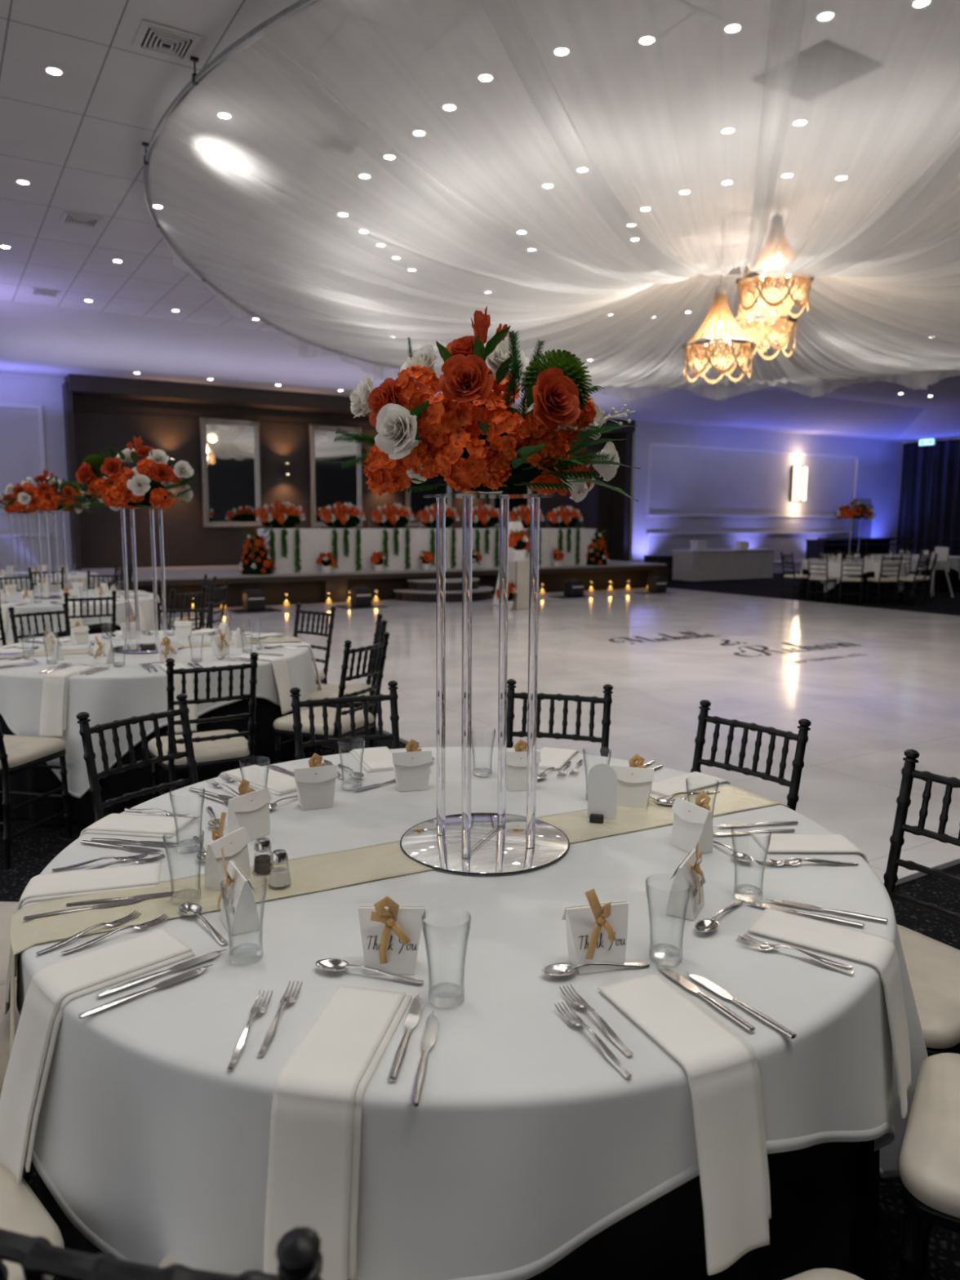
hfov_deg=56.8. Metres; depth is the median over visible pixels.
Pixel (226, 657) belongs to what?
fork
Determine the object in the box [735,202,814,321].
chandelier
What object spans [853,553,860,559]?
box
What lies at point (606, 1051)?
fork
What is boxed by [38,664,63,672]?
fork
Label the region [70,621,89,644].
box
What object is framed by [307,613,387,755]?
chair
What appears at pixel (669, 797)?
fork
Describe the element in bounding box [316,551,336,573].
potted flowers
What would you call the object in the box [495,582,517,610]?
potted flowers
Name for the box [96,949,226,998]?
table knife
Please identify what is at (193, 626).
seat cushion
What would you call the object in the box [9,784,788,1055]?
table runner
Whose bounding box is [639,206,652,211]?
recessed light
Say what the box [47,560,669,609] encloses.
stage
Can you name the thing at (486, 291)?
recessed light
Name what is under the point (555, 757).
napkin
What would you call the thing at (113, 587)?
box
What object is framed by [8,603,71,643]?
chair
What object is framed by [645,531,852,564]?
trim
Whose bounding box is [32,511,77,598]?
stand
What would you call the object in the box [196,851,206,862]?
bowl
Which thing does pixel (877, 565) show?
napkin
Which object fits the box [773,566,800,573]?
baseboard
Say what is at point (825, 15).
recessed light
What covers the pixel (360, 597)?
spotlight
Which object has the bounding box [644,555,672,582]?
loudspeaker
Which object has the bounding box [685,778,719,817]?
glass tumbler
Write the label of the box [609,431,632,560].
trim
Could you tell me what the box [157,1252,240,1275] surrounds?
seat cushion
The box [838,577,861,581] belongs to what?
seat cushion
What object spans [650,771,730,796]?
napkin
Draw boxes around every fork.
[35,910,142,955]
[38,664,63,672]
[44,665,69,673]
[52,852,147,871]
[61,913,169,955]
[84,853,165,870]
[124,808,189,817]
[133,811,201,820]
[142,665,151,672]
[206,779,239,796]
[219,774,255,791]
[222,657,250,662]
[226,657,250,660]
[226,990,272,1069]
[257,980,302,1056]
[263,646,297,648]
[264,645,297,648]
[554,1000,631,1078]
[557,760,571,776]
[559,983,633,1056]
[568,758,583,774]
[649,791,708,799]
[670,791,719,801]
[735,935,852,968]
[740,933,853,974]
[754,857,840,866]
[769,857,858,865]
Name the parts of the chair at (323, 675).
post, rail, rail, rail, rail, seat frame, post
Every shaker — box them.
[88,640,95,654]
[252,837,274,873]
[268,848,291,888]
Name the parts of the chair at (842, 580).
post, seat frame, rail, rail, rail, post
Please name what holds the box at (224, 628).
on the tablecloth at (113, 693)
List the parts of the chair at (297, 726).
post, rail, rail, post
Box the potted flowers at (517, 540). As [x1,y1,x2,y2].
[508,528,529,559]
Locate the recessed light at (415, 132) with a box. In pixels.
[411,129,426,136]
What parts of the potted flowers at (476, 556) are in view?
white pot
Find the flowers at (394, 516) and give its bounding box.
[369,502,413,570]
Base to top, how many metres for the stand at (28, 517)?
0.806 m
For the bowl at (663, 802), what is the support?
on the spoon at (662, 802)
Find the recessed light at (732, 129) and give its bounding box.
[722,127,736,134]
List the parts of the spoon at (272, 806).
handle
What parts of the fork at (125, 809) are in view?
handle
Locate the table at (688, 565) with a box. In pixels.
[671,548,775,581]
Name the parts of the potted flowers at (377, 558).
white pot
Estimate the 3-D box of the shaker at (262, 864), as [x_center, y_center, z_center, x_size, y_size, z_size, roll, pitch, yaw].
[-0.463,0.460,1.893,0.044,0.076,0.044,-1,8,-9]
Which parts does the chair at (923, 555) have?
post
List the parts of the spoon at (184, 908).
handle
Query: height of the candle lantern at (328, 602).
0.196 m
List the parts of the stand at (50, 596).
rod, rod, rod, rod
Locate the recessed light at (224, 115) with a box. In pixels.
[215,111,233,119]
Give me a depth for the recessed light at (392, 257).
10.63 m
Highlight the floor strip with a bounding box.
[160,587,706,619]
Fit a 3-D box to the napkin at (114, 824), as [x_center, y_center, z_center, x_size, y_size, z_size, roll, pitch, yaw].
[-0.865,0.532,2.198,0.277,0.163,0.122,1,8,8]
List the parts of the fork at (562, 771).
handle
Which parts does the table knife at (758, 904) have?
blade, handle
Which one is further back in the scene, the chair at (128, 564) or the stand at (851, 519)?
the stand at (851, 519)
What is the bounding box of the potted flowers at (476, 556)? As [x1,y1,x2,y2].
[471,549,482,568]
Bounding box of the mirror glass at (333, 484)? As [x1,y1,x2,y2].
[314,430,357,522]
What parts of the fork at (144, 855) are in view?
handle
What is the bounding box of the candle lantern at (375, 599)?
[373,590,379,601]
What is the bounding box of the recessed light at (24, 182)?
[15,179,31,185]
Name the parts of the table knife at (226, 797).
handle, blade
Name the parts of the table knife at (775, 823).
blade, handle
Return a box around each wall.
[0,299,924,437]
[0,373,72,572]
[71,394,613,568]
[629,420,902,567]
[895,437,959,546]
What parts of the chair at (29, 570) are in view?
post, rail, post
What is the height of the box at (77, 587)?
0.137 m
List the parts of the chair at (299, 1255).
post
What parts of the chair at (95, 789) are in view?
post, rail, rail, rail, post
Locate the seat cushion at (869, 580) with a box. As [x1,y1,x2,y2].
[866,577,897,582]
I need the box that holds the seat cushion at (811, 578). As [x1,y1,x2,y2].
[808,576,837,580]
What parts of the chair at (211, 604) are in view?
post, rail, post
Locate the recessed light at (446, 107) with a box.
[440,103,457,111]
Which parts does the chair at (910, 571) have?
rail, post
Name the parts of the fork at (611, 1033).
handle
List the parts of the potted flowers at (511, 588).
white pot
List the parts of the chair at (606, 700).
post, rail, rail, post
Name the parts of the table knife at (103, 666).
handle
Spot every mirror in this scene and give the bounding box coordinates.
[6,573,28,575]
[34,595,76,598]
[112,643,182,653]
[199,417,262,528]
[308,423,363,528]
[401,813,568,872]
[405,435,452,528]
[489,484,532,528]
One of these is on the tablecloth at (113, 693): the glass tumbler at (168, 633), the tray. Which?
the glass tumbler at (168, 633)
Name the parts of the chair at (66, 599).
post, rail, rail, rail, post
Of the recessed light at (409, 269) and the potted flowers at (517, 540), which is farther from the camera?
the potted flowers at (517, 540)
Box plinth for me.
[508,559,529,609]
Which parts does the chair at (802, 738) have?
post, rail, rail, post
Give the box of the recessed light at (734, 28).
[722,22,743,34]
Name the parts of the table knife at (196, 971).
handle, blade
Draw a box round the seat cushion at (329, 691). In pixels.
[307,683,370,704]
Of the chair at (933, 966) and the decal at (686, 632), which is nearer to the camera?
the chair at (933, 966)
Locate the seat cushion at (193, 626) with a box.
[171,625,219,629]
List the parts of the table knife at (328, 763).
blade, handle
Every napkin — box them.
[0,602,23,640]
[0,648,27,653]
[0,658,34,666]
[0,927,195,1184]
[3,862,161,1014]
[26,637,71,642]
[33,577,48,582]
[39,665,97,737]
[61,601,84,626]
[70,574,97,587]
[75,572,97,573]
[79,813,193,838]
[110,598,146,631]
[114,630,122,636]
[128,594,163,622]
[158,662,197,733]
[191,628,219,635]
[217,764,297,795]
[231,653,292,715]
[244,632,286,638]
[263,985,412,1279]
[264,642,322,690]
[349,746,394,772]
[538,746,578,770]
[597,972,771,1275]
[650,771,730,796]
[747,907,911,1119]
[751,833,869,864]
[800,559,817,574]
[810,560,826,576]
[839,561,849,577]
[867,561,881,577]
[885,561,902,577]
[889,560,908,576]
[946,558,949,571]
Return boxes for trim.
[0,359,898,439]
[0,402,48,513]
[0,533,52,569]
[62,381,81,569]
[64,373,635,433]
[72,408,606,444]
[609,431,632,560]
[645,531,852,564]
[646,442,858,518]
[870,432,959,442]
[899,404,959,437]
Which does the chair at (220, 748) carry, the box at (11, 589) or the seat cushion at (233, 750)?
the seat cushion at (233, 750)
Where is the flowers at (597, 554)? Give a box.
[582,524,609,564]
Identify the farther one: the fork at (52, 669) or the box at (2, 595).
the box at (2, 595)
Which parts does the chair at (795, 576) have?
post, post, seat frame, leg, leg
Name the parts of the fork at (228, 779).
handle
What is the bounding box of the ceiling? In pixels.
[0,0,959,408]
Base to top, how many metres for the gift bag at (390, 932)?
0.137 m
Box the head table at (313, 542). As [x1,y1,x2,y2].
[257,528,597,573]
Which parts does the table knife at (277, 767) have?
blade, handle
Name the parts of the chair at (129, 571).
post, post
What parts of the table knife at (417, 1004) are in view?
handle, blade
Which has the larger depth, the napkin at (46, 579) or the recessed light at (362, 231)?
the napkin at (46, 579)
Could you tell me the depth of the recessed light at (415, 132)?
7.20 m
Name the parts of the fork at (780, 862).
handle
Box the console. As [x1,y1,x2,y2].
[804,538,894,559]
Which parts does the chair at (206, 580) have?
post, post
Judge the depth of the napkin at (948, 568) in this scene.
19.19 m
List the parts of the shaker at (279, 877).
glass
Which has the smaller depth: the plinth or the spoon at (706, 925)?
the spoon at (706, 925)
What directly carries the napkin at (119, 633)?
on the tablecloth at (113, 693)
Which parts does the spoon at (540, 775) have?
handle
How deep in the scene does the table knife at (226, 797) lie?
2.43 m
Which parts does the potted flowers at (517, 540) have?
white pot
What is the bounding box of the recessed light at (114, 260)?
[111,259,123,262]
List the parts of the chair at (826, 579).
post, leg, rail, seat frame, post, leg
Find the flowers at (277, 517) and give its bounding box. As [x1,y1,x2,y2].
[254,499,305,573]
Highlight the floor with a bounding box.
[0,572,959,1279]
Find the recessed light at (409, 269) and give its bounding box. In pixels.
[406,268,417,271]
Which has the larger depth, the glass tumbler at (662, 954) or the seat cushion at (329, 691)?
the seat cushion at (329, 691)
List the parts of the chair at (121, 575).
post, rail, post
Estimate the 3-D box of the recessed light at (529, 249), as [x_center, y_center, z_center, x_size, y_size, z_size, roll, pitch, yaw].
[0.604,-4.528,10.297,0.132,0.004,0.132,-4,9,-31]
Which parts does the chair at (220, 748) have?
leg, post, seat frame, rail, rail, rail, rail, leg, post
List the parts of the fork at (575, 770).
handle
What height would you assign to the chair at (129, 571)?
0.924 m
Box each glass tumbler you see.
[19,629,35,655]
[42,636,59,664]
[98,616,111,639]
[110,639,126,666]
[162,831,204,906]
[167,617,175,635]
[168,788,204,853]
[188,638,203,662]
[220,878,266,965]
[239,759,270,784]
[240,630,253,653]
[248,620,261,643]
[337,739,364,791]
[422,915,471,1008]
[471,729,495,777]
[582,748,611,800]
[645,879,691,966]
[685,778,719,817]
[731,827,771,902]
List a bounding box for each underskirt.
[0,697,315,826]
[44,622,121,637]
[800,568,902,602]
[905,568,959,591]
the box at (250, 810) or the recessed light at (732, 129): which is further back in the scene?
the recessed light at (732, 129)
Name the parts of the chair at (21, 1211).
seat frame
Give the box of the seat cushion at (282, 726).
[273,706,374,735]
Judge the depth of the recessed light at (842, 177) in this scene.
8.08 m
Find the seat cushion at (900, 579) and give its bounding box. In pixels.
[893,577,924,581]
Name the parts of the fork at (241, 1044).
handle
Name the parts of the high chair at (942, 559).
arm, leg, seat, arm, backrest, leg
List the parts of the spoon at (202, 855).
handle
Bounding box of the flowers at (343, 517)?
[318,500,365,571]
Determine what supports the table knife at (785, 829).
on the tablecloth at (522, 1143)
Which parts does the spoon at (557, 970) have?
handle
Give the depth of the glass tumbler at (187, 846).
2.02 m
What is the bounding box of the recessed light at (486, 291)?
[483,290,492,293]
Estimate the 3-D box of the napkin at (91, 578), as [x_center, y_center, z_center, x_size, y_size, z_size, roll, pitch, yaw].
[-5.184,-0.694,11.653,0.332,0.313,0.123,1,8,3]
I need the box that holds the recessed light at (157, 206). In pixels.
[153,204,164,208]
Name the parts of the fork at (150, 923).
handle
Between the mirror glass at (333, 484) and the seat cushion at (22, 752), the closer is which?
the seat cushion at (22, 752)
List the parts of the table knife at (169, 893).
handle, blade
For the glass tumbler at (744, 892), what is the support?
on the tablecloth at (522, 1143)
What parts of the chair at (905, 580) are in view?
leg, leg, seat frame, post, post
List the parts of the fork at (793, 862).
handle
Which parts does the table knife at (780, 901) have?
blade, handle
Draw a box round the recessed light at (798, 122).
[791,119,808,126]
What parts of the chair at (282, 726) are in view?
leg, leg, seat frame, post, rail, rail, rail, rail, post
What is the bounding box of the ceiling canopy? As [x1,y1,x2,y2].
[142,0,959,400]
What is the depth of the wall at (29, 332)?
16.00 m
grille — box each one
[244,589,262,591]
[351,586,369,588]
[565,579,582,581]
[649,576,665,577]
[658,557,672,579]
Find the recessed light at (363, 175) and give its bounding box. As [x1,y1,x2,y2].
[357,173,372,178]
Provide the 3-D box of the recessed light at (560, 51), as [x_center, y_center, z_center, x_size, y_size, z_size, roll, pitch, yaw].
[0.546,-3.939,5.940,0.132,0.004,0.132,-4,9,-31]
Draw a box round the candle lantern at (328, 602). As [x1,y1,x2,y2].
[325,597,331,604]
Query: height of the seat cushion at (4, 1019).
0.056 m
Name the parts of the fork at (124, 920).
handle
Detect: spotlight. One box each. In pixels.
[226,589,282,613]
[333,586,387,608]
[548,579,595,598]
[633,576,674,594]
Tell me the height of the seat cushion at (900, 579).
0.056 m
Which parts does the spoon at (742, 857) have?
handle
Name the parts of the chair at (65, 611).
post, rail, rail, post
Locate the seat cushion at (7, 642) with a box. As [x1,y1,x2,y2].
[0,640,26,646]
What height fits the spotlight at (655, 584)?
0.338 m
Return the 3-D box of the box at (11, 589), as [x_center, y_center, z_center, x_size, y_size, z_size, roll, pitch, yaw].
[-4.570,-0.502,8.641,0.060,0.137,0.114,4,9,26]
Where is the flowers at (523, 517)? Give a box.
[508,504,544,566]
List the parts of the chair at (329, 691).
seat frame, post, post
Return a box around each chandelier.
[681,240,755,383]
[728,226,798,359]
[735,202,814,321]
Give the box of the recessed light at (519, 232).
[515,230,527,234]
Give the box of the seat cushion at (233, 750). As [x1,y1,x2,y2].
[147,729,249,765]
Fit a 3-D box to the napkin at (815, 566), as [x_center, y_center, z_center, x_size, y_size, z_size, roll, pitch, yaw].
[6.563,-1.376,17.147,0.331,0.313,0.123,-3,8,-21]
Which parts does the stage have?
post, panel, post, post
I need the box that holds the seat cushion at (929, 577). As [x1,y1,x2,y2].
[906,575,931,579]
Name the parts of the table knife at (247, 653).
handle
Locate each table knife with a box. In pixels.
[0,662,39,666]
[0,662,40,668]
[23,640,44,644]
[23,897,149,920]
[65,891,175,906]
[78,964,213,1018]
[79,666,104,674]
[80,840,164,852]
[84,666,109,675]
[90,837,177,845]
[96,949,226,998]
[188,787,234,799]
[198,792,228,804]
[247,653,280,656]
[257,653,284,655]
[263,641,299,643]
[267,764,294,775]
[323,759,342,778]
[351,778,395,791]
[387,992,423,1081]
[409,1010,439,1106]
[642,760,655,766]
[649,764,662,769]
[656,964,755,1031]
[685,971,796,1038]
[713,828,795,835]
[714,821,798,827]
[742,901,864,927]
[765,898,888,922]
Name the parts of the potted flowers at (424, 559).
white pot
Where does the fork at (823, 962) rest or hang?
on the tablecloth at (522, 1143)
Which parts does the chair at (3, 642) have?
post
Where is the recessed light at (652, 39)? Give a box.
[636,35,657,45]
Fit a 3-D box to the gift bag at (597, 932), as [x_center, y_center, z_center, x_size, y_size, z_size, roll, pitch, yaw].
[0.200,0.483,1.508,0.114,0.147,0.060,-2,8,-14]
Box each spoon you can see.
[21,655,38,662]
[26,645,39,652]
[61,662,94,666]
[138,662,166,666]
[178,902,228,945]
[192,632,216,635]
[192,835,206,862]
[206,806,225,828]
[216,653,240,658]
[269,795,297,810]
[315,958,423,985]
[337,763,364,778]
[537,767,554,779]
[542,961,649,977]
[649,795,674,806]
[694,899,742,933]
[713,840,753,862]
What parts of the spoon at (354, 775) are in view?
handle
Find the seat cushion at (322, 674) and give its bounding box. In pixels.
[314,670,324,680]
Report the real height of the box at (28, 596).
0.147 m
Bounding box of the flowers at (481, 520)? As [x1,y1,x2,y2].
[471,503,499,567]
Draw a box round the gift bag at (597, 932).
[561,888,628,974]
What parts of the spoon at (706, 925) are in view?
handle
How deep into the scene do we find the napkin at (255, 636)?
5.73 m
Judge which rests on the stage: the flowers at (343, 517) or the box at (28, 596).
the flowers at (343, 517)
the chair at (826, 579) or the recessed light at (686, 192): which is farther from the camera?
the chair at (826, 579)
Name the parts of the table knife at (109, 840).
handle, blade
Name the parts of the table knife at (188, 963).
handle, blade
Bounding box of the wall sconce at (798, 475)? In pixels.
[789,465,807,502]
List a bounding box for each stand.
[6,513,32,576]
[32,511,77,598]
[112,507,183,653]
[400,493,569,875]
[843,519,862,560]
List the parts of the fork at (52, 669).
handle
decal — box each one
[608,631,720,644]
[719,640,747,645]
[733,638,861,657]
[789,653,866,663]
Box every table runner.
[0,636,302,657]
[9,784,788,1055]
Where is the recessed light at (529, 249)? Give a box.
[526,248,537,251]
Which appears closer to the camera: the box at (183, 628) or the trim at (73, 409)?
the box at (183, 628)
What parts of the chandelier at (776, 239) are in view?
stem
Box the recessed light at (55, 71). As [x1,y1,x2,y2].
[43,66,64,75]
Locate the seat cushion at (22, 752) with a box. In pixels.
[0,734,66,769]
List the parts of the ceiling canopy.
drape panel, drape panel, drape panel, drape panel, drape panel, drape panel, drape panel, drape panel, drape panel, drape panel, drape panel, drape panel, drape panel, drape panel, drape panel, drape panel, drape panel, drape panel, drape panel, drape panel, drape panel, drape panel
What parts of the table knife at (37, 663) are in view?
handle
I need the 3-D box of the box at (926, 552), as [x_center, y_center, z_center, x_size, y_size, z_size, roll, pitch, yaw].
[10.284,-2.021,20.445,0.060,0.137,0.114,-6,10,-40]
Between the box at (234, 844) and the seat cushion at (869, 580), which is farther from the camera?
the seat cushion at (869, 580)
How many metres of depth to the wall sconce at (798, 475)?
26.19 m
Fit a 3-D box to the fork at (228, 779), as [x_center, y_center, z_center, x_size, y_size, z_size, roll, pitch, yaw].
[-0.687,0.406,2.527,0.024,0.014,0.193,-7,10,-42]
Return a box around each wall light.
[169,458,175,468]
[284,463,290,474]
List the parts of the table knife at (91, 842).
handle, blade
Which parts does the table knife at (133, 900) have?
handle, blade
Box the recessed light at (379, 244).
[376,243,386,246]
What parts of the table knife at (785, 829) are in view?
blade, handle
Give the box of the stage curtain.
[895,439,959,555]
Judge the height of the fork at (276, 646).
0.014 m
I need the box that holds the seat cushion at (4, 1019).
[0,983,20,1096]
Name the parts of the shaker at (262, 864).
glass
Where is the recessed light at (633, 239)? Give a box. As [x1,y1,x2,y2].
[629,237,640,241]
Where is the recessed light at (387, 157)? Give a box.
[382,153,397,159]
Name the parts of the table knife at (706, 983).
blade, handle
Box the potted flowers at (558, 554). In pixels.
[551,548,564,566]
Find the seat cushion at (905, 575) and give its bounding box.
[904,573,924,577]
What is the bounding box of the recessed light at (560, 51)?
[551,46,571,57]
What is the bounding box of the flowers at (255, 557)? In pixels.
[238,524,275,574]
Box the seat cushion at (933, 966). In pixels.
[897,924,959,1048]
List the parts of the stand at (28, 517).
rod, rod, rod, rod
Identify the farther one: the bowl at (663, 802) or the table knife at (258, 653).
the table knife at (258, 653)
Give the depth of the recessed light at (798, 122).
6.98 m
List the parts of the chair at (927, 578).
leg, post, post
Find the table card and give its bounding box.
[586,763,617,823]
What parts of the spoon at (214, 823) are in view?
handle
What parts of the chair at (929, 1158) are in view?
leg, leg, seat frame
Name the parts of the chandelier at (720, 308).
stem, chain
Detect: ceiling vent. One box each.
[29,287,60,297]
[59,211,102,227]
[132,19,201,61]
[312,129,368,155]
[751,40,882,102]
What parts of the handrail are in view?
post, rail, rail, post, post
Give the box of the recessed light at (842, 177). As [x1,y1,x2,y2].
[834,174,849,180]
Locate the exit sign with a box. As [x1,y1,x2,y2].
[918,438,936,445]
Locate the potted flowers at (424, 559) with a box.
[417,551,434,569]
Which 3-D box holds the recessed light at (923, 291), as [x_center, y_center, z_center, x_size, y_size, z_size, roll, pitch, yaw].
[6.024,-4.738,12.059,0.132,0.004,0.132,-4,9,-31]
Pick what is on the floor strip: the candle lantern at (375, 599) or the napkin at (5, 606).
the candle lantern at (375, 599)
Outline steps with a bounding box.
[393,577,493,602]
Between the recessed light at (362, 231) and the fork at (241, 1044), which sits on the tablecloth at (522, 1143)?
the fork at (241, 1044)
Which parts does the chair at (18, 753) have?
leg, post, seat frame, leg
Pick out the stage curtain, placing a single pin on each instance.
(929, 505)
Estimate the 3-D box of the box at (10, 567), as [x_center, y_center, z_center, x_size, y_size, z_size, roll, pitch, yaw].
[-6.369,-0.971,12.043,0.114,0.137,0.060,-5,9,-34]
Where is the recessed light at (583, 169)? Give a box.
[574,166,589,173]
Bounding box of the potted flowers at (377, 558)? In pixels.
[370,551,386,571]
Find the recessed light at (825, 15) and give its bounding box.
[813,9,836,22]
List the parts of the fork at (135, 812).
handle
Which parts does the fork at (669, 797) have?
handle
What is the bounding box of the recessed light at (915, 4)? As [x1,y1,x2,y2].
[909,0,933,8]
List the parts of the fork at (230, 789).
handle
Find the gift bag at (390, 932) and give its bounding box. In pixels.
[358,895,426,974]
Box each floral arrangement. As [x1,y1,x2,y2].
[0,482,57,515]
[2,469,92,513]
[54,435,198,511]
[333,306,640,502]
[833,498,876,519]
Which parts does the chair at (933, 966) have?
post, rail, rail, rail, rail, seat frame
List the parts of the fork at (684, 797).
handle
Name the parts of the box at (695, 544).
lid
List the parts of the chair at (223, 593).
post, rail, rail, rail, rail, post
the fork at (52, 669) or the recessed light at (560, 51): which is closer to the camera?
the fork at (52, 669)
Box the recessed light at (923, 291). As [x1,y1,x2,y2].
[917,289,928,293]
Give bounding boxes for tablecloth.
[0,571,101,591]
[0,590,162,640]
[0,630,317,798]
[16,746,928,1279]
[800,558,906,591]
[874,554,959,579]
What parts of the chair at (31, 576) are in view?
rail, post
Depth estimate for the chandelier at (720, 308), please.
9.12 m
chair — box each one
[0,572,34,591]
[0,604,26,646]
[0,724,72,869]
[0,901,18,985]
[0,983,32,1184]
[0,1162,64,1279]
[0,1226,323,1279]
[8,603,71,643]
[27,566,64,589]
[63,590,116,636]
[75,693,198,822]
[86,570,123,590]
[113,563,132,590]
[121,560,133,590]
[147,652,258,798]
[157,601,213,630]
[161,574,217,627]
[168,585,206,629]
[171,580,228,629]
[273,631,390,764]
[289,680,400,759]
[293,603,336,684]
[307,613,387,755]
[506,679,613,756]
[690,699,811,811]
[780,551,812,599]
[783,1267,863,1279]
[806,553,837,603]
[837,549,857,559]
[837,554,865,604]
[865,555,902,605]
[883,749,959,1056]
[892,549,915,592]
[892,554,931,604]
[897,1053,959,1279]
[904,551,932,599]
[905,553,937,603]
[910,546,953,598]
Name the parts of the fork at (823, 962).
handle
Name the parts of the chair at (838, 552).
rail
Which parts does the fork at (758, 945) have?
handle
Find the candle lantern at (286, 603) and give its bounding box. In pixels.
[282,594,288,605]
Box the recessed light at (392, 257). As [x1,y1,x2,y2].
[390,256,401,259]
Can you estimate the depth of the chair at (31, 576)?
9.59 m
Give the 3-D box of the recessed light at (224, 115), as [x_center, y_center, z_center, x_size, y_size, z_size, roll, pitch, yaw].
[-1.990,-4.083,6.908,0.132,0.004,0.132,-4,9,-31]
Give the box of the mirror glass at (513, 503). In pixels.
[494,484,528,522]
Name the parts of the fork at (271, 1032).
handle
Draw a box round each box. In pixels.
[0,568,5,577]
[0,589,4,601]
[4,581,17,595]
[5,563,15,573]
[22,586,34,602]
[31,566,39,577]
[36,578,48,593]
[38,562,47,571]
[43,626,55,652]
[50,634,64,660]
[59,586,73,601]
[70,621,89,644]
[71,579,84,592]
[93,583,105,597]
[93,635,113,664]
[100,579,109,594]
[110,582,116,595]
[120,615,139,639]
[156,636,179,662]
[173,615,191,637]
[204,812,250,890]
[210,629,229,655]
[217,848,260,935]
[218,617,231,640]
[227,778,271,840]
[235,624,246,647]
[293,752,337,810]
[391,738,432,791]
[506,738,541,791]
[611,753,654,808]
[666,842,705,920]
[671,790,713,854]
[690,540,707,550]
[735,541,749,549]
[830,554,835,560]
[837,551,841,559]
[846,554,852,561]
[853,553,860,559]
[864,555,870,561]
[870,552,875,559]
[876,554,882,561]
[923,549,928,555]
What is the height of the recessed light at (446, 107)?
0.004 m
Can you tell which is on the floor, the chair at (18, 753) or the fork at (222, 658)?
the chair at (18, 753)
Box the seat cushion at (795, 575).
[783,573,812,577]
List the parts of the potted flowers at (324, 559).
white pot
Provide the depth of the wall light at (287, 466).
18.63 m
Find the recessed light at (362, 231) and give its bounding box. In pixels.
[358,229,369,233]
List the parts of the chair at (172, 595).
post, rail, rail, post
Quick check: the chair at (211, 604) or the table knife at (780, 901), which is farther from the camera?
the chair at (211, 604)
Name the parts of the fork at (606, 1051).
handle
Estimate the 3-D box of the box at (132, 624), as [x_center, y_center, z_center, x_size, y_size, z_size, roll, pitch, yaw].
[-2.207,-0.082,5.591,0.114,0.147,0.060,-5,9,-34]
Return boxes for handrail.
[816,537,915,559]
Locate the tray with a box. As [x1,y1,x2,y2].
[911,559,937,561]
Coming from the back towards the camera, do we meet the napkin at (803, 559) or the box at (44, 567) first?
the napkin at (803, 559)
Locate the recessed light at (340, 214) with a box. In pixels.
[337,212,349,217]
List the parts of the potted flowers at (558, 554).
white pot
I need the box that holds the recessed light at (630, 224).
[625,222,637,226]
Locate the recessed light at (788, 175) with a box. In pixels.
[779,172,795,178]
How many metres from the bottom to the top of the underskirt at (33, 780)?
0.725 m
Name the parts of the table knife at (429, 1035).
handle, blade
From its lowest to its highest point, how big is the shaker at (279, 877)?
0.076 m
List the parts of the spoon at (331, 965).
handle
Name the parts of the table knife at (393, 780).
blade, handle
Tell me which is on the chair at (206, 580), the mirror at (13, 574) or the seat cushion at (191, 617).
the seat cushion at (191, 617)
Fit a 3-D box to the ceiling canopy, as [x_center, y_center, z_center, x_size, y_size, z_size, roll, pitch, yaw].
[2.917,-3.948,10.054,12.583,1.066,12.601,1,8,2]
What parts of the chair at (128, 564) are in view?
post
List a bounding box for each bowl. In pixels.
[61,662,72,666]
[138,662,151,666]
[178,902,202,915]
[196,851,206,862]
[208,818,225,828]
[269,803,277,810]
[315,958,350,972]
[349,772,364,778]
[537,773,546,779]
[542,963,577,977]
[654,798,674,806]
[694,918,719,933]
[731,851,753,862]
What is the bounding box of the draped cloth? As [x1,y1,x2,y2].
[492,521,525,605]
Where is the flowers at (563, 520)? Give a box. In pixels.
[546,504,582,564]
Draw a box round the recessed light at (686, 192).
[680,189,691,195]
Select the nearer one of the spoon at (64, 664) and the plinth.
the spoon at (64, 664)
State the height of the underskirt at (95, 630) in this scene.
0.725 m
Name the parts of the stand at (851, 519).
rod, rod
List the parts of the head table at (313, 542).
panel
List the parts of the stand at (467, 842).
rod, rod, plate, rod, rod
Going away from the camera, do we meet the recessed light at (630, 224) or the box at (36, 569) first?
the recessed light at (630, 224)
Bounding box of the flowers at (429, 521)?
[417,503,459,568]
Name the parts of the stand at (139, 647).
rod, plate, rod, rod, rod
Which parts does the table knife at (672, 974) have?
blade, handle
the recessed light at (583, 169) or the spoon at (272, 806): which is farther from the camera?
the recessed light at (583, 169)
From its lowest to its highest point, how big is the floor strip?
0.012 m
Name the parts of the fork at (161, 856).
handle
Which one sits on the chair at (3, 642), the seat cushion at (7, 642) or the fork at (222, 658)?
the seat cushion at (7, 642)
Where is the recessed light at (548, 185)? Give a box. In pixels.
[541,182,555,188]
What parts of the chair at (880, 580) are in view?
leg, post, seat frame, leg, rail, post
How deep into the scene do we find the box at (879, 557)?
17.02 m
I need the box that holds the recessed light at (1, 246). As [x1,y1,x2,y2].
[0,244,11,248]
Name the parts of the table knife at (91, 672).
handle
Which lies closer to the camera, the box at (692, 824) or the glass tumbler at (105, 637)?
the box at (692, 824)
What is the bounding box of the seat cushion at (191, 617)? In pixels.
[161,616,206,626]
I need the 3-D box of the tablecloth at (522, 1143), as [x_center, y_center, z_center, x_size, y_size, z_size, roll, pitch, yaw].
[-0.042,0.755,2.106,1.891,0.553,1.869,-4,9,-31]

